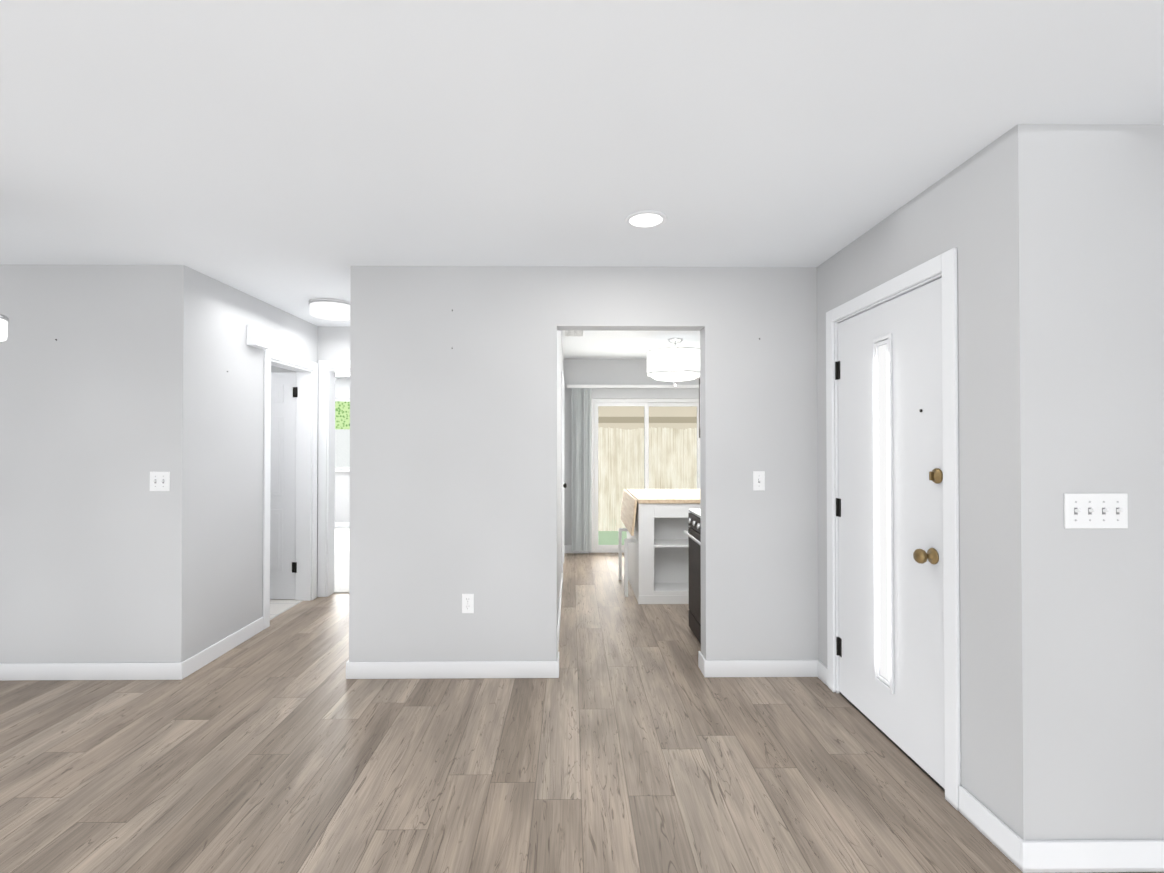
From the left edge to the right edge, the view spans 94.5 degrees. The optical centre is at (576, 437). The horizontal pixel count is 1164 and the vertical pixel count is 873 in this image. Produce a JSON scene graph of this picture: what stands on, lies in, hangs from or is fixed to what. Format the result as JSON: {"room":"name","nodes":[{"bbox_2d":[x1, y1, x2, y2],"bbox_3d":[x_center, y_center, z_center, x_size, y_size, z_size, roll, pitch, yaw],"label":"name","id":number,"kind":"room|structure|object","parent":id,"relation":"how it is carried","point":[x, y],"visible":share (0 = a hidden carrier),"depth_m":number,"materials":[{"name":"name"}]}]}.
{"room":"empty living room","nodes":[
{"label":"empty living room","id":0,"kind":"room"},
{"bbox_2d":[204,275,319,648],"bbox_3d":[-2.400,0.210,4.078,0.130,2.440,1.530,0,-1,-1],"label":"wall","id":1,"kind":"structure","parent":0,"point":[234,398],"depth_m":3.68,"materials":[{"name":"paint"}]},
{"bbox_2d":[185,617,263,675],"bbox_3d":[-2.324,1.376,3.587,0.013,0.098,0.811,0,-1,-1],"label":"baseboard","id":2,"kind":"structure","parent":1,"relation":"attached to","point":[216,650],"depth_m":3.53,"materials":[{"name":"white wood"}]},
{"bbox_2d":[246,324,271,349],"bbox_3d":[-2.295,-0.724,3.898,0.078,0.147,0.200,0,-1,-1],"label":"door chime","id":3,"kind":"object","parent":1,"relation":"attached to","point":[259,336],"visible":1,"depth_m":3.82,"materials":[{"name":"white plastic"}]},
{"bbox_2d":[270,372,297,598],"bbox_3d":[-2.789,0.426,4.730,0.654,1.996,0.108,0,-1,-1],"label":"bathroom door","id":4,"kind":"structure","parent":1,"relation":"in","point":[283,562],"depth_m":4.74,"materials":[{"name":"white wood"}]},
{"bbox_2d":[263,349,349,628],"bbox_3d":[-1.938,0.369,4.503,1.064,2.130,0.987,0,-1,-1],"label":"door frame","id":5,"kind":"structure","parent":1,"relation":"attached to","point":[306,453],"depth_m":4.75,"materials":[{"name":"white wood"}]},
{"bbox_2d":[270,599,302,619],"bbox_3d":[-4.449,1.426,4.051,4.108,0.006,1.558,0,-1,-1],"label":"floor","id":6,"kind":"structure","parent":0,"point":[278,607],"depth_m":4.57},
{"bbox_2d":[317,326,343,574],"bbox_3d":[-3.862,0.217,4.903,5.259,2.440,0.150,0,-1,-1],"label":"wall","id":7,"kind":"structure","parent":0,"point":[331,338],"depth_m":4.88,"materials":[{"name":"paint"}]},
{"bbox_2d":[333,528,348,592],"bbox_3d":[-3.416,1.450,6.836,6.232,0.012,3.770,0,-1,-1],"label":"floor","id":8,"kind":"structure","parent":0,"point":[341,579],"depth_m":6.23,"materials":[{"name":"white"}]},
{"bbox_2d":[0,265,815,662],"bbox_3d":[-2.214,0.202,3.236,8.520,2.440,0.142,0,-1,-1],"label":"wall","id":9,"kind":"structure","parent":0,"point":[448,488],"depth_m":3.19,"materials":[{"name":"paint"}]},
{"bbox_2d":[0,661,187,680],"bbox_3d":[-4.403,1.372,3.139,4.181,0.098,0.016,0,-1,-1],"label":"baseboard","id":10,"kind":"structure","parent":9,"relation":"attached to","point":[105,671],"depth_m":3.15,"materials":[{"name":"white wood"}]},
{"bbox_2d":[150,472,169,490],"bbox_3d":[-2.457,0.260,3.162,0.116,0.115,0.023,0,-1,-1],"label":"light switch","id":11,"kind":"object","parent":9,"relation":"attached to","point":[159,481],"visible":1,"depth_m":3.17,"materials":[{"name":"white plastic"}]},
{"bbox_2d":[462,594,473,612],"bbox_3d":[-0.644,0.983,3.181,0.070,0.115,0.010,0,-1,-1],"label":"electrical outlet","id":12,"kind":"object","parent":9,"relation":"attached to","point":[467,603],"visible":1,"depth_m":3.18,"materials":[{"name":"white plastic"}]},
{"bbox_2d":[699,378,699,437],"bbox_3d":[1.006,-0.196,3.485,0.458,0.400,0.263,0,-1,-1],"label":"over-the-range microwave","id":13,"kind":"object","parent":9,"relation":"attached to","point":[699,407],"visible":0.02,"depth_m":3.59,"materials":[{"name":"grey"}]},
{"bbox_2d":[753,471,764,490],"bbox_3d":[1.085,0.260,3.199,0.070,0.115,0.023,0,-1,-1],"label":"light switch","id":14,"kind":"object","parent":9,"relation":"attached to","point":[758,480],"visible":1,"depth_m":3.20,"materials":[{"name":"white plastic"}]},
{"bbox_2d":[528,266,555,660],"bbox_3d":[-0.220,0.227,5.967,0.143,2.440,5.538,0,-1,-1],"label":"wall","id":15,"kind":"structure","parent":0,"point":[541,279],"depth_m":3.20,"materials":[{"name":"paint"}]},
{"bbox_2d":[335,522,348,527],"bbox_3d":[-3.435,1.424,8.715,6.232,0.098,0.013,0,-1,-1],"label":"baseboard","id":16,"kind":"structure","parent":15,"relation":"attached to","point":[341,524],"depth_m":8.71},
{"bbox_2d":[335,399,349,471],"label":"bedroom window","id":17,"kind":"structure","parent":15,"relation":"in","point":[343,400],"depth_m":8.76,"materials":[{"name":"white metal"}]},
{"bbox_2d":[561,371,563,572],"bbox_3d":[-0.151,0.396,5.815,0.016,2.100,0.940,0,-1,-1],"label":"trim","id":18,"kind":"structure","parent":15,"relation":"attached to","point":[562,468],"depth_m":5.35,"materials":[{"name":"white wood"}]},
{"bbox_2d":[557,545,587,651],"bbox_3d":[0.005,1.390,5.044,0.313,0.098,3.425,0,-1,-1],"label":"baseboard","id":19,"kind":"structure","parent":15,"relation":"attached to","point":[567,548],"depth_m":4.70,"materials":[{"name":"white wood"}]},
{"bbox_2d":[591,399,699,552],"bbox_3d":[0.901,0.483,6.840,1.455,1.945,0.070,0,-1,-1],"label":"sliding door","id":20,"kind":"structure","parent":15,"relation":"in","point":[646,404],"depth_m":6.81,"materials":[{"name":"white metal"}]},
{"bbox_2d":[567,385,698,551],"bbox_3d":[0.814,0.383,6.715,1.872,2.073,0.084,0,-1,-1],"label":"vertical blinds","id":21,"kind":"object","parent":20,"relation":"attached to","point":[581,468],"visible":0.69,"depth_m":6.70,"materials":[{"name":"white fabric"}]},
{"bbox_2d":[0,553,1163,872],"bbox_3d":[-1.737,1.440,2.488,9.760,0.050,12.760,0,-1,-1],"label":"floor","id":22,"kind":"structure","parent":0,"point":[632,739],"depth_m":2.29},
{"bbox_2d":[619,489,700,603],"bbox_3d":[0.991,0.990,5.141,1.130,0.900,1.040,0,-1,-1],"label":"kitchen island","id":23,"kind":"object","parent":22,"relation":"on","point":[656,554],"visible":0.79,"depth_m":4.83,"materials":[{"name":"paint"}]},
{"bbox_2d":[683,509,700,643],"bbox_3d":[1.128,0.928,3.690,0.686,0.995,0.641,0,-1,-1],"label":"range","id":24,"kind":"object","parent":22,"relation":"on","point":[693,532],"visible":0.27,"depth_m":3.77,"materials":[{"name":"grey metal"}]},
{"bbox_2d":[0,0,1163,377],"bbox_3d":[-1.737,-1.065,2.512,9.760,0.080,12.760,0,-1,-1],"label":"ceiling","id":25,"kind":"structure","parent":0,"point":[292,156],"depth_m":1.76,"materials":[{"name":"paint"}]},
{"bbox_2d":[0,314,8,341],"bbox_3d":[-2.624,-0.724,2.210,0.404,0.608,0.404,0,-1,-1],"label":"drum pendant light","id":26,"kind":"object","parent":25,"relation":"hanging from","point":[4,321],"visible":1,"depth_m":2.30,"materials":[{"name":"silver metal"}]},
{"bbox_2d":[308,298,349,320],"bbox_3d":[-1.848,-0.962,4.080,0.335,0.096,0.335,0,-1,-1],"label":"light","id":27,"kind":"object","parent":25,"relation":"attached to","point":[331,309],"visible":0.77,"depth_m":3.96,"materials":[{"name":"white glass"}]},
{"bbox_2d":[563,330,584,336],"bbox_3d":[-0.029,-0.996,5.139,0.210,0.010,0.320,0,-1,-1],"label":"ceiling vent","id":28,"kind":"object","parent":25,"relation":"in","point":[574,333],"visible":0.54,"depth_m":5.14,"materials":[{"name":"white metal"}]},
{"bbox_2d":[625,210,666,227],"bbox_3d":[0.325,-1.022,2.531,0.196,0.006,0.196,0,-1,-1],"label":"recessed light","id":29,"kind":"object","parent":25,"relation":"in","point":[646,219],"visible":1,"depth_m":2.52,"materials":[{"name":"white plastic"}]},
{"bbox_2d":[646,338,699,385],"bbox_3d":[1.003,-0.757,5.477,0.586,0.480,0.586,0,-1,-1],"label":"chandelier","id":30,"kind":"object","parent":25,"relation":"hanging from","point":[675,364],"visible":0.9,"depth_m":5.24,"materials":[{"name":"white metal"}]},
{"bbox_2d":[816,154,983,804],"bbox_3d":[1.520,0.195,2.558,0.150,2.440,1.290,0,-1,-1],"label":"wall","id":31,"kind":"structure","parent":0,"point":[944,217],"depth_m":2.05,"materials":[{"name":"paint"}]},
{"bbox_2d":[835,278,944,791],"bbox_3d":[1.443,0.389,2.560,0.117,2.051,0.877,0,-1,-1],"label":"entry door","id":32,"kind":"structure","parent":31,"relation":"in","point":[889,514],"depth_m":2.47,"materials":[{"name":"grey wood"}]},
{"bbox_2d":[826,248,960,810],"bbox_3d":[1.512,0.348,2.557,0.166,2.134,1.032,0,-1,-1],"label":"door frame","id":33,"kind":"structure","parent":31,"relation":"attached to","point":[944,264],"depth_m":2.09,"materials":[{"name":"white wood"}]},
{"bbox_2d":[976,124,1163,839],"bbox_3d":[2.221,0.189,1.835,1.538,2.440,0.130,0,-1,-1],"label":"wall","id":34,"kind":"structure","parent":0,"point":[1072,215],"depth_m":1.77,"materials":[{"name":"paint"}]},
{"bbox_2d":[346,651,1163,872],"bbox_3d":[0.831,1.366,2.536,4.364,0.098,1.609,0,-1,-1],"label":"baseboard","id":35,"kind":"structure","parent":34,"relation":"attached to","point":[1067,856],"depth_m":1.97,"materials":[{"name":"white wood"}]},
{"bbox_2d":[1064,493,1127,528],"bbox_3d":[1.678,0.239,1.752,0.207,0.113,0.023,0,-1,-1],"label":"light switch","id":36,"kind":"object","parent":34,"relation":"attached to","point":[1095,510],"visible":1,"depth_m":1.74,"materials":[{"name":"white plastic"}]},
{"label":"outside","id":37,"kind":"structure","parent":0,"visible":0},
{"bbox_2d":[598,406,696,518],"bbox_3d":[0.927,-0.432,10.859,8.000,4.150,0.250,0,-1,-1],"label":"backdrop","id":38,"kind":"structure","parent":37,"point":[616,414],"depth_m":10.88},
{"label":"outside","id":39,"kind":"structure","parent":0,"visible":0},
{"bbox_2d":[598,519,626,544],"bbox_3d":[-1.542,1.640,7.843,15.000,0.050,11.991,0,-1,-1],"label":"turf","id":40,"kind":"structure","parent":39,"point":[605,538],"depth_m":8.71,"materials":[{"name":"green plant"}]},
{"bbox_2d":[598,427,696,530],"bbox_3d":[1.043,0.724,9.374,5.033,1.811,0.036,0,-1,-1],"label":"fence","id":41,"kind":"object","parent":40,"relation":"on","point":[607,454],"depth_m":9.37,"materials":[{"name":"beige wood"}]}
]}

